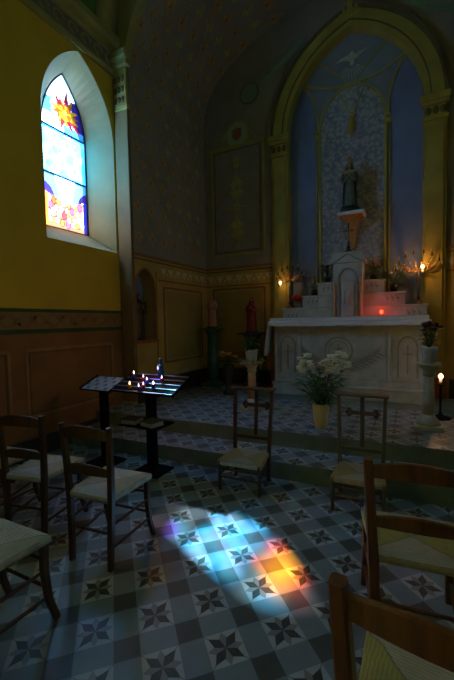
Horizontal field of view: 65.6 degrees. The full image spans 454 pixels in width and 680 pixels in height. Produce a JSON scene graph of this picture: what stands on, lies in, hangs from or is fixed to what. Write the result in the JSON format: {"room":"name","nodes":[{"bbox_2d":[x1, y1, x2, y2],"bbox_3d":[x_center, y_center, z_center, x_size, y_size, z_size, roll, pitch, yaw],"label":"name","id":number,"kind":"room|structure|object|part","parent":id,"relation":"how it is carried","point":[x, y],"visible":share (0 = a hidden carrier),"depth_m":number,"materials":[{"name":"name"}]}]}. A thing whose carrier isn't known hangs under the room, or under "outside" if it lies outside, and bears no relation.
{"room":"church","nodes":[
{"label":"church","id":0,"kind":"room"},
{"bbox_2d":[0,0,123,466],"bbox_3d":[-3.458,-1.265,1.444,0.020,5.500,8.547,1,3,27],"label":"wall","id":1,"kind":"structure","parent":0,"point":[61,328],"depth_m":4.01,"materials":[{"name":"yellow paint"}]},
{"bbox_2d":[19,0,119,76],"bbox_3d":[-3.473,-3.752,1.230,0.150,0.510,8.429,1,3,27],"label":"trim","id":2,"kind":"structure","parent":1,"relation":"attached to","point":[71,19],"depth_m":4.41,"materials":[{"name":"paint"}]},
{"bbox_2d":[41,51,116,252],"bbox_3d":[-2.086,-2.451,4.647,0.485,2.440,1.114,1,3,27],"label":"window","id":3,"kind":"structure","parent":1,"relation":"in","point":[80,210],"depth_m":4.79,"materials":[{"name":"glass"}]},
{"bbox_3d":[-2.161,-2.488,4.680,0.001,2.033,0.674,1,3,27],"label":"pane","id":4,"kind":"part","parent":3,"relation":"part of","materials":[{"name":"multicoloured glass"}]},
{"bbox_3d":[-2.160,-2.490,4.683,0.024,2.046,0.692,1,3,27],"label":"frame","id":5,"kind":"part","parent":3,"relation":"part of","materials":[{"name":"multicoloured glass"}]},
{"bbox_2d":[109,46,137,404],"bbox_3d":[-1.446,-1.466,5.010,0.337,5.450,0.160,1,3,27],"label":"column","id":6,"kind":"structure","parent":1,"relation":"attached to","point":[120,58],"depth_m":5.02,"materials":[{"name":"paint"}]},
{"bbox_2d":[80,0,120,36],"bbox_3d":[-0.970,-5.008,-0.135,5.830,2.150,8.430,1,3,27],"label":"ceiling","id":7,"kind":"structure","parent":0,"point":[107,11],"depth_m":4.75,"materials":[{"name":"paint"}]},
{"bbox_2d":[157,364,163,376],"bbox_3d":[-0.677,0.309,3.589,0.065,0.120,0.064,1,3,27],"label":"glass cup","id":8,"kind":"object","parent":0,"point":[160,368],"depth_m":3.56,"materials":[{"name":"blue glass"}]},
{"bbox_2d":[128,0,284,403],"bbox_3d":[-0.252,-2.243,5.580,1.917,6.258,2.132,1,3,27],"label":"wall","id":9,"kind":"structure","parent":0,"point":[167,144],"depth_m":5.76,"materials":[{"name":"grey paint"}]},
{"bbox_2d":[118,0,148,61],"bbox_3d":[0.978,-5.120,3.654,5.830,2.400,0.150,1,3,27],"label":"trim","id":10,"kind":"structure","parent":9,"relation":"attached to","point":[130,10],"depth_m":4.86,"materials":[{"name":"paint"}]},
{"bbox_2d":[136,293,146,339],"bbox_3d":[-1.330,-0.353,5.339,0.223,0.708,0.219,-3,3,-26],"label":"statue","id":11,"kind":"object","parent":9,"relation":"in","point":[141,309],"visible":0.64,"depth_m":5.30,"materials":[{"name":"brown ceramic"}]},
{"bbox_2d":[133,0,311,126],"bbox_3d":[1.438,-4.725,4.557,5.340,1.500,2.070,1,3,27],"label":"ceiling","id":12,"kind":"structure","parent":0,"point":[289,6],"depth_m":5.67,"materials":[{"name":"grey paint"}]},
{"bbox_2d":[0,444,453,679],"bbox_3d":[-1.025,1.588,-0.130,6.030,0.120,7.857,1,3,27],"label":"floor","id":13,"kind":"structure","parent":0,"point":[231,583],"depth_m":2.02,"materials":[{"name":"tile"}]},
{"bbox_2d":[0,446,40,505],"bbox_3d":[-1.846,0.942,2.837,0.409,0.896,0.465,0,3,19],"label":"chair","id":14,"kind":"object","parent":13,"relation":"on","point":[11,460],"visible":0.29,"depth_m":2.94,"materials":[{"name":"brown wood"}]},
{"bbox_3d":[-1.844,0.950,2.841,0.408,0.047,0.393,0,3,19],"label":"seat","id":15,"kind":"part","parent":14,"relation":"part of","materials":[{"name":"beige wicker"}]},
{"bbox_3d":[-1.607,1.156,2.968,0.043,0.446,0.085,0,3,19],"label":"leg","id":16,"kind":"part","parent":14,"relation":"part of","materials":[{"name":"brown wood"}]},
{"bbox_2d":[0,518,60,634],"bbox_3d":[-1.147,0.991,1.670,0.409,0.896,0.465,0,3,25],"label":"chair","id":17,"kind":"object","parent":13,"relation":"on","point":[17,541],"visible":1,"depth_m":1.74,"materials":[{"name":"brown wood"}]},
{"bbox_3d":[-1.227,1.204,1.931,0.043,0.446,0.085,0,3,25],"label":"leg","id":18,"kind":"part","parent":17,"relation":"part of","materials":[{"name":"brown wood"}]},
{"bbox_3d":[-1.145,0.999,1.673,0.408,0.047,0.393,0,3,25],"label":"seat","id":19,"kind":"part","parent":17,"relation":"part of","materials":[{"name":"beige wicker"}]},
{"bbox_3d":[-0.896,1.206,1.776,0.043,0.446,0.085,0,3,25],"label":"leg","id":20,"kind":"part","parent":17,"relation":"part of","materials":[{"name":"brown wood"}]},
{"bbox_2d":[0,413,88,533],"bbox_3d":[-1.374,0.944,2.640,0.409,0.896,0.465,0,3,14],"label":"chair","id":21,"kind":"object","parent":13,"relation":"on","point":[42,467],"visible":0.94,"depth_m":2.47,"materials":[{"name":"brown wood"}]},
{"bbox_3d":[-1.581,0.955,2.499,0.062,0.888,0.063,0,3,14],"label":"post","id":22,"kind":"part","parent":21,"relation":"part of","materials":[{"name":"brown wood"}]},
{"bbox_3d":[-1.433,0.554,2.415,0.340,0.091,0.044,0,3,14],"label":"rail","id":23,"kind":"part","parent":21,"relation":"part of","materials":[{"name":"brown wood"}]},
{"bbox_3d":[-1.426,0.785,2.440,0.326,0.077,0.044,0,3,14],"label":"rail","id":24,"kind":"part","parent":21,"relation":"part of","materials":[{"name":"brown wood"}]},
{"bbox_3d":[-1.260,0.954,2.418,0.062,0.888,0.063,0,3,14],"label":"post","id":25,"kind":"part","parent":21,"relation":"part of","materials":[{"name":"brown wood"}]},
{"bbox_3d":[-1.373,0.951,2.643,0.408,0.047,0.393,0,3,14],"label":"seat","id":26,"kind":"part","parent":21,"relation":"part of","materials":[{"name":"beige wicker"}]},
{"bbox_3d":[-1.146,1.157,2.791,0.043,0.446,0.085,0,3,14],"label":"leg","id":27,"kind":"part","parent":21,"relation":"part of","materials":[{"name":"brown wood"}]},
{"bbox_2d":[79,374,125,467],"bbox_3d":[-1.319,0.861,3.795,0.442,0.927,0.280,1,3,27],"label":"candle stand","id":28,"kind":"object","parent":13,"relation":"on","point":[103,385],"visible":0.84,"depth_m":3.77,"materials":[{"name":"black iron"},{"name":"pale metal"}]},
{"bbox_2d":[79,374,121,392],"bbox_3d":[-1.325,0.463,3.776,0.442,0.130,0.269,1,3,27],"label":"tray","id":29,"kind":"object","parent":28,"relation":"on","point":[103,384],"depth_m":3.76,"materials":[{"name":"black metal"}]},
{"bbox_3d":[-1.318,0.891,3.797,0.080,0.828,0.064,1,3,27],"label":"post","id":30,"kind":"part","parent":28,"relation":"part of","materials":[{"name":"black metal"}]},
{"bbox_2d":[58,422,155,572],"bbox_3d":[-0.786,0.949,2.349,0.409,0.896,0.465,0,3,21],"label":"chair","id":31,"kind":"object","parent":13,"relation":"on","point":[105,485],"visible":1,"depth_m":2.21,"materials":[{"name":"brown wood"}]},
{"bbox_3d":[-1.008,0.959,2.235,0.062,0.888,0.063,0,3,21],"label":"post","id":32,"kind":"part","parent":31,"relation":"part of","materials":[{"name":"brown wood"}]},
{"bbox_3d":[-0.870,0.558,2.132,0.340,0.091,0.044,0,3,21],"label":"rail","id":33,"kind":"part","parent":31,"relation":"part of","materials":[{"name":"brown wood"}]},
{"bbox_3d":[-0.861,0.789,2.157,0.326,0.077,0.044,0,3,21],"label":"rail","id":34,"kind":"part","parent":31,"relation":"part of","materials":[{"name":"brown wood"}]},
{"bbox_3d":[-0.884,1.162,2.604,0.043,0.446,0.085,0,3,21],"label":"leg","id":35,"kind":"part","parent":31,"relation":"part of","materials":[{"name":"brown wood"}]},
{"bbox_3d":[-0.700,0.960,2.115,0.062,0.888,0.063,0,3,21],"label":"post","id":36,"kind":"part","parent":31,"relation":"part of","materials":[{"name":"brown wood"}]},
{"bbox_3d":[-0.785,0.956,2.353,0.408,0.047,0.393,0,3,21],"label":"seat","id":37,"kind":"part","parent":31,"relation":"part of","materials":[{"name":"beige wicker"}]},
{"bbox_3d":[-0.543,1.163,2.472,0.043,0.446,0.085,0,3,21],"label":"leg","id":38,"kind":"part","parent":31,"relation":"part of","materials":[{"name":"brown wood"}]},
{"bbox_2d":[111,372,190,478],"bbox_3d":[-0.771,0.846,3.514,0.762,0.967,0.382,1,3,27],"label":"candle stand","id":39,"kind":"object","parent":13,"relation":"on","point":[171,385],"visible":0.91,"depth_m":3.51,"materials":[{"name":"black metal"}]},
{"bbox_2d":[120,415,143,425],"bbox_3d":[-0.940,0.794,3.483,0.177,0.050,0.154,0,3,20],"label":"book","id":40,"kind":"object","parent":39,"relation":"on","point":[130,419],"visible":0.91,"depth_m":3.43,"materials":[{"name":"paper"}]},
{"bbox_3d":[-0.830,0.503,3.394,0.750,0.011,0.009,1,3,27],"label":"rail","id":41,"kind":"part","parent":39,"relation":"part of","materials":[{"name":"metal"}]},
{"bbox_3d":[-0.798,0.469,3.456,0.750,0.011,0.009,1,3,27],"label":"rail","id":42,"kind":"part","parent":39,"relation":"part of","materials":[{"name":"metal"}]},
{"bbox_2d":[119,417,174,430],"bbox_3d":[-0.791,0.824,3.476,0.460,0.015,0.300,1,3,27],"label":"shelf","id":43,"kind":"object","parent":39,"relation":"attached to","point":[166,423],"depth_m":3.38,"materials":[{"name":"black metal"}]},
{"bbox_2d":[111,372,190,397],"bbox_3d":[-0.765,0.439,3.520,0.762,0.155,0.319,1,3,27],"label":"tray","id":44,"kind":"object","parent":39,"relation":"on","point":[171,385],"depth_m":3.49,"materials":[{"name":"black metal"}]},
{"bbox_3d":[-0.765,0.434,3.518,0.750,0.011,0.009,1,3,27],"label":"rail","id":45,"kind":"part","parent":39,"relation":"part of","materials":[{"name":"metal"}]},
{"bbox_3d":[-0.757,0.880,3.542,0.090,0.855,0.072,1,3,27],"label":"post","id":46,"kind":"part","parent":39,"relation":"part of","materials":[{"name":"black metal"}]},
{"bbox_2d":[140,417,163,428],"bbox_3d":[-0.719,0.795,3.371,0.177,0.050,0.154,1,4,39],"label":"book","id":47,"kind":"object","parent":39,"relation":"on","point":[151,423],"visible":1,"depth_m":3.33,"materials":[{"name":"paper"}]},
{"bbox_3d":[-0.733,0.400,3.581,0.750,0.011,0.009,1,3,27],"label":"rail","id":48,"kind":"part","parent":39,"relation":"part of","materials":[{"name":"metal"}]},
{"bbox_2d":[157,358,163,376],"bbox_3d":[-0.682,0.277,3.585,0.076,0.185,0.064,-3,3,-28],"label":"votive candle","id":49,"kind":"object","parent":39,"relation":"on","point":[160,368],"visible":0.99,"depth_m":3.57,"materials":[{"name":"teal glass"}]},
{"bbox_3d":[-0.701,0.366,3.643,0.750,0.011,0.009,1,3,27],"label":"rail","id":50,"kind":"part","parent":39,"relation":"part of","materials":[{"name":"metal"}]},
{"bbox_2d":[217,385,275,497],"bbox_3d":[0.194,0.895,3.279,0.440,0.859,0.518,0,3,24],"label":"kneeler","id":51,"kind":"object","parent":13,"relation":"on","point":[250,459],"visible":1,"depth_m":3.28,"materials":[{"name":"brown wood"}]},
{"bbox_3d":[-0.064,1.206,3.150,0.038,0.260,0.036,0,3,24],"label":"leg","id":52,"kind":"part","parent":51,"relation":"part of","materials":[{"name":"brown wood"}]},
{"bbox_3d":[0.086,0.899,3.455,0.043,0.838,0.108,0,3,11],"label":"post","id":53,"kind":"part","parent":51,"relation":"part of","materials":[{"name":"brown wood"}]},
{"bbox_3d":[0.168,1.080,3.213,0.410,0.047,0.350,0,3,24],"label":"seat","id":54,"kind":"part","parent":51,"relation":"part of","materials":[{"name":"beige wicker"}]},
{"bbox_3d":[0.246,0.933,3.383,0.360,0.030,0.020,0,3,24],"label":"rail","id":55,"kind":"part","parent":51,"relation":"part of","materials":[{"name":"brown wood"}]},
{"bbox_3d":[0.249,0.468,3.397,0.440,0.020,0.100,0,3,24],"label":"armrest","id":56,"kind":"part","parent":51,"relation":"part of","materials":[{"name":"brown wood"}]},
{"bbox_3d":[0.274,1.208,2.998,0.038,0.260,0.036,0,3,24],"label":"leg","id":57,"kind":"part","parent":51,"relation":"part of","materials":[{"name":"brown wood"}]},
{"bbox_3d":[0.406,0.900,3.311,0.043,0.838,0.108,1,4,37],"label":"post","id":58,"kind":"part","parent":51,"relation":"part of","materials":[{"name":"brown wood"}]},
{"bbox_2d":[330,391,388,511],"bbox_3d":[1.092,0.899,2.902,0.440,0.859,0.518,0,3,25],"label":"kneeler","id":59,"kind":"object","parent":13,"relation":"on","point":[350,473],"visible":0.94,"depth_m":2.91,"materials":[{"name":"brown wood"}]},
{"bbox_3d":[0.832,1.210,2.777,0.038,0.260,0.036,0,3,25],"label":"leg","id":60,"kind":"part","parent":59,"relation":"part of","materials":[{"name":"brown wood"}]},
{"bbox_3d":[0.987,0.902,3.080,0.043,0.838,0.108,0,3,12],"label":"post","id":61,"kind":"part","parent":59,"relation":"part of","materials":[{"name":"brown wood"}]},
{"bbox_3d":[1.065,1.083,2.837,0.410,0.047,0.350,0,3,25],"label":"seat","id":62,"kind":"part","parent":59,"relation":"part of","materials":[{"name":"beige wicker"}]},
{"bbox_3d":[1.150,0.472,3.019,0.440,0.020,0.100,0,3,25],"label":"armrest","id":63,"kind":"part","parent":59,"relation":"part of","materials":[{"name":"brown wood"}]},
{"bbox_3d":[1.146,0.936,3.005,0.360,0.030,0.020,0,3,25],"label":"rail","id":64,"kind":"part","parent":59,"relation":"part of","materials":[{"name":"brown wood"}]},
{"bbox_3d":[1.167,1.212,2.619,0.038,0.260,0.036,0,3,25],"label":"leg","id":65,"kind":"part","parent":59,"relation":"part of","materials":[{"name":"brown wood"}]},
{"bbox_3d":[1.305,0.904,2.930,0.043,0.838,0.108,1,4,38],"label":"post","id":66,"kind":"part","parent":59,"relation":"part of","materials":[{"name":"brown wood"}]},
{"bbox_2d":[328,572,453,679],"bbox_3d":[0.550,1.000,0.911,0.450,0.896,0.465,1,4,34],"label":"chair","id":67,"kind":"object","parent":13,"relation":"on","point":[400,644],"visible":1,"depth_m":0.82,"materials":[{"name":"brown wood"}]},
{"bbox_3d":[0.294,1.008,0.859,0.076,0.888,0.072,1,4,34],"label":"post","id":68,"kind":"part","parent":67,"relation":"part of","materials":[{"name":"red wood"}]},
{"bbox_3d":[0.424,0.610,0.716,0.374,0.091,0.044,1,4,34],"label":"rail","id":69,"kind":"part","parent":67,"relation":"part of","materials":[{"name":"red wood"}]},
{"bbox_3d":[0.552,1.008,0.914,0.449,0.047,0.393,1,4,34],"label":"seat","id":70,"kind":"part","parent":67,"relation":"part of","materials":[{"name":"beige wicker"}]},
{"bbox_2d":[361,456,453,621],"bbox_3d":[0.888,0.952,1.698,0.450,0.896,0.465,0,3,20],"label":"chair","id":71,"kind":"object","parent":13,"relation":"on","point":[418,543],"visible":0.95,"depth_m":1.55,"materials":[{"name":"red wood"}]},
{"bbox_3d":[0.769,1.166,1.957,0.048,0.446,0.085,0,3,20],"label":"leg","id":72,"kind":"part","parent":71,"relation":"part of","materials":[{"name":"red wood"}]},
{"bbox_3d":[0.653,0.963,1.586,0.076,0.888,0.072,0,3,20],"label":"post","id":73,"kind":"part","parent":71,"relation":"part of","materials":[{"name":"red wood"}]},
{"bbox_3d":[0.889,0.960,1.702,0.449,0.047,0.393,0,3,20],"label":"seat","id":74,"kind":"part","parent":71,"relation":"part of","materials":[{"name":"beige wicker"}]},
{"bbox_3d":[0.808,0.562,1.480,0.374,0.091,0.044,0,3,20],"label":"rail","id":75,"kind":"part","parent":71,"relation":"part of","materials":[{"name":"red wood"}]},
{"bbox_3d":[0.817,0.793,1.504,0.359,0.077,0.044,0,3,20],"label":"rail","id":76,"kind":"part","parent":71,"relation":"part of","materials":[{"name":"red wood"}]},
{"bbox_3d":[1.146,1.167,1.819,0.048,0.446,0.085,0,3,20],"label":"leg","id":77,"kind":"part","parent":71,"relation":"part of","materials":[{"name":"red wood"}]},
{"bbox_2d":[72,423,453,507],"bbox_3d":[0.816,1.224,3.448,5.869,0.160,0.469,0,3,24],"label":"step","id":78,"kind":"structure","parent":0,"point":[313,467],"depth_m":3.58,"materials":[{"name":"tile"}]},
{"bbox_2d":[96,383,453,468],"bbox_3d":[1.452,1.067,4.684,5.830,0.320,2.773,1,3,27],"label":"floor","id":79,"kind":"structure","parent":0,"point":[198,410],"depth_m":4.11,"materials":[{"name":"tile"}]},
{"bbox_2d":[199,328,225,387],"bbox_3d":[-0.260,0.312,6.482,0.357,1.060,0.357,1,3,27],"label":"pedestal","id":80,"kind":"object","parent":79,"relation":"on","point":[213,380],"visible":0.99,"depth_m":6.39,"materials":[{"name":"green stone"}]},
{"bbox_2d":[206,296,217,327],"bbox_3d":[-0.272,-0.514,6.436,0.211,0.592,0.203,1,4,32],"label":"statue","id":81,"kind":"object","parent":80,"relation":"on","point":[211,305],"visible":1,"depth_m":6.40,"materials":[{"name":"ceramic"}]},
{"bbox_2d":[218,351,237,394],"bbox_3d":[0.019,0.527,5.710,0.385,0.702,0.384,1,3,27],"label":"flower vase","id":82,"kind":"object","parent":79,"relation":"on","point":[228,371],"visible":1,"depth_m":5.65,"materials":[{"name":"ceramic"}]},
{"bbox_3d":[0.028,0.638,5.713,0.220,0.480,0.217,1,3,27],"label":"pot","id":83,"kind":"part","parent":82,"relation":"part of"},
{"bbox_2d":[239,361,264,411],"bbox_3d":[0.333,0.606,4.687,0.270,0.640,0.270,1,3,27],"label":"pedestal","id":84,"kind":"object","parent":79,"relation":"on","point":[251,369],"visible":0.68,"depth_m":4.63,"materials":[{"name":"stone"}]},
{"bbox_2d":[242,336,259,361],"bbox_3d":[0.315,0.116,4.671,0.259,0.340,0.314,-1,3,-5],"label":"potted plant","id":85,"kind":"object","parent":84,"relation":"on","point":[251,352],"visible":0.99,"depth_m":4.61,"materials":[{"name":"green plant"}]},
{"bbox_3d":[0.326,0.205,4.665,0.180,0.162,0.177,1,3,27],"label":"pot","id":86,"kind":"part","parent":85,"relation":"part of","materials":[{"name":"white ceramic"}]},
{"bbox_2d":[236,357,267,365],"bbox_3d":[0.312,0.290,4.658,0.488,0.126,0.464,-1,3,4],"label":"trailing greenery","id":87,"kind":"object","parent":84,"relation":"on","point":[262,359],"visible":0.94,"depth_m":4.51,"materials":[{"name":"green plant"}]},
{"bbox_2d":[237,332,266,386],"bbox_3d":[0.444,0.358,6.123,0.408,0.980,0.408,1,3,27],"label":"pedestal","id":88,"kind":"object","parent":79,"relation":"on","point":[257,334],"visible":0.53,"depth_m":6.03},
{"bbox_2d":[245,297,258,332],"bbox_3d":[0.429,-0.434,6.081,0.222,0.605,0.222,-4,4,-40],"label":"statue","id":89,"kind":"object","parent":88,"relation":"on","point":[251,308],"visible":1,"depth_m":6.04,"materials":[{"name":"ceramic"}]},
{"bbox_2d":[292,351,352,429],"bbox_3d":[1.030,0.535,3.808,0.611,0.849,0.634,-4,4,-41],"label":"potted plant","id":90,"kind":"object","parent":79,"relation":"on","point":[320,405],"visible":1,"depth_m":3.75,"materials":[{"name":"green plant"}]},
{"bbox_3d":[1.021,0.823,3.829,0.180,0.272,0.177,1,3,27],"label":"pot","id":91,"kind":"part","parent":90,"relation":"part of","materials":[{"name":"yellow ceramic"}]},
{"bbox_2d":[271,250,428,404],"bbox_3d":[1.828,-0.242,5.431,2.225,2.200,0.600,1,3,27],"label":"altar","id":92,"kind":"object","parent":79,"relation":"on","point":[384,358],"visible":0.88,"depth_m":5.28,"materials":[{"name":"stone"}]},
{"bbox_2d":[276,262,304,307],"bbox_3d":[1.073,-0.930,5.990,0.521,0.783,0.146,1,3,27],"label":"candelabrum","id":93,"kind":"object","parent":92,"relation":"on","point":[289,278],"visible":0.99,"depth_m":5.98,"materials":[{"name":"brown metal"}]},
{"bbox_2d":[291,294,303,307],"bbox_3d":[1.208,-0.654,5.920,0.282,0.235,0.284,1,3,27],"label":"potted plant","id":94,"kind":"object","parent":92,"relation":"on","point":[299,299],"visible":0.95,"depth_m":5.89,"materials":[{"name":"red plant"}]},
{"bbox_2d":[307,275,318,295],"bbox_3d":[1.429,-0.895,5.800,0.250,0.339,0.262,1,3,27],"label":"flower vase","id":95,"kind":"object","parent":92,"relation":"on","point":[314,291],"visible":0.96,"depth_m":5.77,"materials":[{"name":"green plant"}]},
{"bbox_3d":[1.440,-0.776,5.811,0.110,0.100,0.108,1,3,27],"label":"pot","id":96,"kind":"part","parent":95,"relation":"part of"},
{"bbox_2d":[320,265,332,281],"bbox_3d":[1.639,-1.072,5.683,0.293,0.297,0.235,-3,3,-30],"label":"potted plant","id":97,"kind":"object","parent":92,"relation":"on","point":[327,279],"visible":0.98,"depth_m":5.67,"materials":[{"name":"green plant"}]},
{"bbox_3d":[1.838,-0.634,5.373,0.190,0.530,0.050,1,3,27],"label":"tabernacle door","id":98,"kind":"part","parent":92,"relation":"part of","materials":[{"name":"stone"}]},
{"bbox_2d":[343,223,353,251],"bbox_3d":[1.878,-1.576,5.445,0.150,0.460,0.146,-2,3,-24],"label":"crucifix","id":99,"kind":"object","parent":92,"relation":"on","point":[347,230],"visible":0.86,"depth_m":5.43,"materials":[{"name":"brown metal"}]},
{"bbox_2d":[264,315,436,355],"bbox_3d":[1.755,-0.046,5.309,2.419,0.605,0.363,1,3,27],"label":"altar cloth","id":100,"kind":"object","parent":92,"relation":"on","point":[406,319],"visible":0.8,"depth_m":5.16,"materials":[{"name":"white fabric"}]},
{"bbox_2d":[317,278,385,294],"bbox_3d":[1.943,-0.820,5.535,1.005,0.200,0.245,1,3,27],"label":"shelf","id":101,"kind":"object","parent":92,"relation":"attached to","point":[370,286],"depth_m":5.32,"materials":[{"name":"stone"}]},
{"bbox_2d":[302,291,405,307],"bbox_3d":[1.960,-0.625,5.533,1.530,0.190,0.255,1,3,27],"label":"shelf","id":102,"kind":"object","parent":92,"relation":"attached to","point":[371,299],"depth_m":5.30,"materials":[{"name":"stone"}]},
{"bbox_2d":[282,303,428,317],"bbox_3d":[1.939,-0.410,5.551,2.140,0.240,0.265,1,3,27],"label":"shelf","id":103,"kind":"object","parent":92,"relation":"attached to","point":[369,309],"depth_m":5.30,"materials":[{"name":"stone"}]},
{"bbox_2d":[365,261,383,278],"bbox_3d":[2.268,-1.066,5.399,0.282,0.293,0.254,-1,3,9],"label":"potted plant","id":104,"kind":"object","parent":92,"relation":"on","point":[373,276],"visible":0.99,"depth_m":5.36,"materials":[{"name":"green plant"}]},
{"bbox_3d":[2.246,-0.958,5.385,0.110,0.080,0.108,1,3,27],"label":"pot","id":105,"kind":"part","parent":104,"relation":"part of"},
{"bbox_2d":[382,267,404,291],"bbox_3d":[2.463,-0.904,5.282,0.425,0.374,0.399,1,4,40],"label":"flower vase","id":106,"kind":"object","parent":92,"relation":"on","point":[393,287],"visible":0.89,"depth_m":5.22,"materials":[{"name":"green plant"}]},
{"bbox_3d":[2.498,-0.776,5.266,0.110,0.120,0.108,1,3,27],"label":"pot","id":107,"kind":"part","parent":106,"relation":"part of","materials":[{"name":"brown ceramic"}]},
{"bbox_2d":[394,245,443,303],"bbox_3d":[2.780,-0.943,5.111,0.639,0.839,0.146,1,3,27],"label":"candelabrum","id":108,"kind":"object","parent":92,"relation":"on","point":[422,266],"visible":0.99,"depth_m":5.10,"materials":[{"name":"brown metal"}]},
{"bbox_2d":[414,361,443,432],"bbox_3d":[2.147,0.592,3.753,0.270,0.700,0.270,1,3,27],"label":"pedestal","id":109,"kind":"object","parent":79,"relation":"on","point":[427,421],"visible":1,"depth_m":3.70,"materials":[{"name":"stone"}]},
{"bbox_2d":[415,321,444,362],"bbox_3d":[2.140,0.020,3.723,0.288,0.445,0.296,1,3,27],"label":"potted plant","id":110,"kind":"object","parent":109,"relation":"on","point":[428,352],"visible":1,"depth_m":3.69,"materials":[{"name":"green plant"}]},
{"bbox_3d":[2.139,0.156,3.730,0.170,0.172,0.167,1,3,27],"label":"pot","id":111,"kind":"part","parent":110,"relation":"part of","materials":[{"name":"white ceramic"}]},
{"bbox_2d":[435,373,450,420],"bbox_3d":[2.493,0.652,4.109,0.220,0.530,0.220,1,3,27],"label":"candle stand","id":112,"kind":"object","parent":79,"relation":"on","point":[439,416],"visible":0.93,"depth_m":4.09,"materials":[{"name":"black metal"}]},
{"bbox_2d":[203,0,453,398],"bbox_3d":[1.977,-2.499,5.645,5.440,6.680,0.177,1,3,27],"label":"wall","id":113,"kind":"structure","parent":0,"point":[361,98],"depth_m":5.87,"materials":[{"name":"blue paint"}]},
{"bbox_3d":[0.444,-2.114,6.377,1.950,5.890,0.035,1,3,27],"label":"painted panel","id":114,"kind":"part","parent":113,"relation":"part of","materials":[{"name":"grey paint"}]},
{"bbox_2d":[337,209,366,250],"bbox_3d":[1.978,-1.706,5.572,0.400,0.585,0.340,1,3,27],"label":"wall bracket","id":115,"kind":"object","parent":113,"relation":"attached to","point":[353,217],"visible":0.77,"depth_m":5.55,"materials":[{"name":"brown wood"}]},
{"bbox_2d":[340,155,359,211],"bbox_3d":[1.930,-2.448,5.533,0.277,0.901,0.277,-4,4,-40],"label":"statue","id":116,"kind":"object","parent":115,"relation":"on","point":[349,178],"visible":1,"depth_m":5.48,"materials":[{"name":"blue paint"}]},
{"bbox_3d":[1.923,-2.830,5.513,0.091,0.135,0.086,1,3,27],"label":"crown","id":117,"kind":"part","parent":116,"relation":"part of","materials":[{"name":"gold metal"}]},
{"bbox_2d":[337,209,366,220],"bbox_3d":[1.972,-1.976,5.556,0.400,0.045,0.338,1,3,27],"label":"shelf","id":118,"kind":"object","parent":115,"relation":"attached to","point":[359,212],"depth_m":5.46,"materials":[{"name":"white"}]},
{"bbox_2d":[267,0,451,398],"bbox_3d":[1.942,-2.204,5.559,2.690,6.100,0.150,1,3,27],"label":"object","id":119,"kind":"structure","parent":113,"relation":"attached to","point":[394,23],"depth_m":5.12,"materials":[{"name":"yellow paint"}]},
{"bbox_3d":[3.477,-2.087,4.819,1.950,5.890,0.035,1,3,27],"label":"painted panel","id":120,"kind":"part","parent":113,"relation":"part of","materials":[{"name":"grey paint"}]}
]}

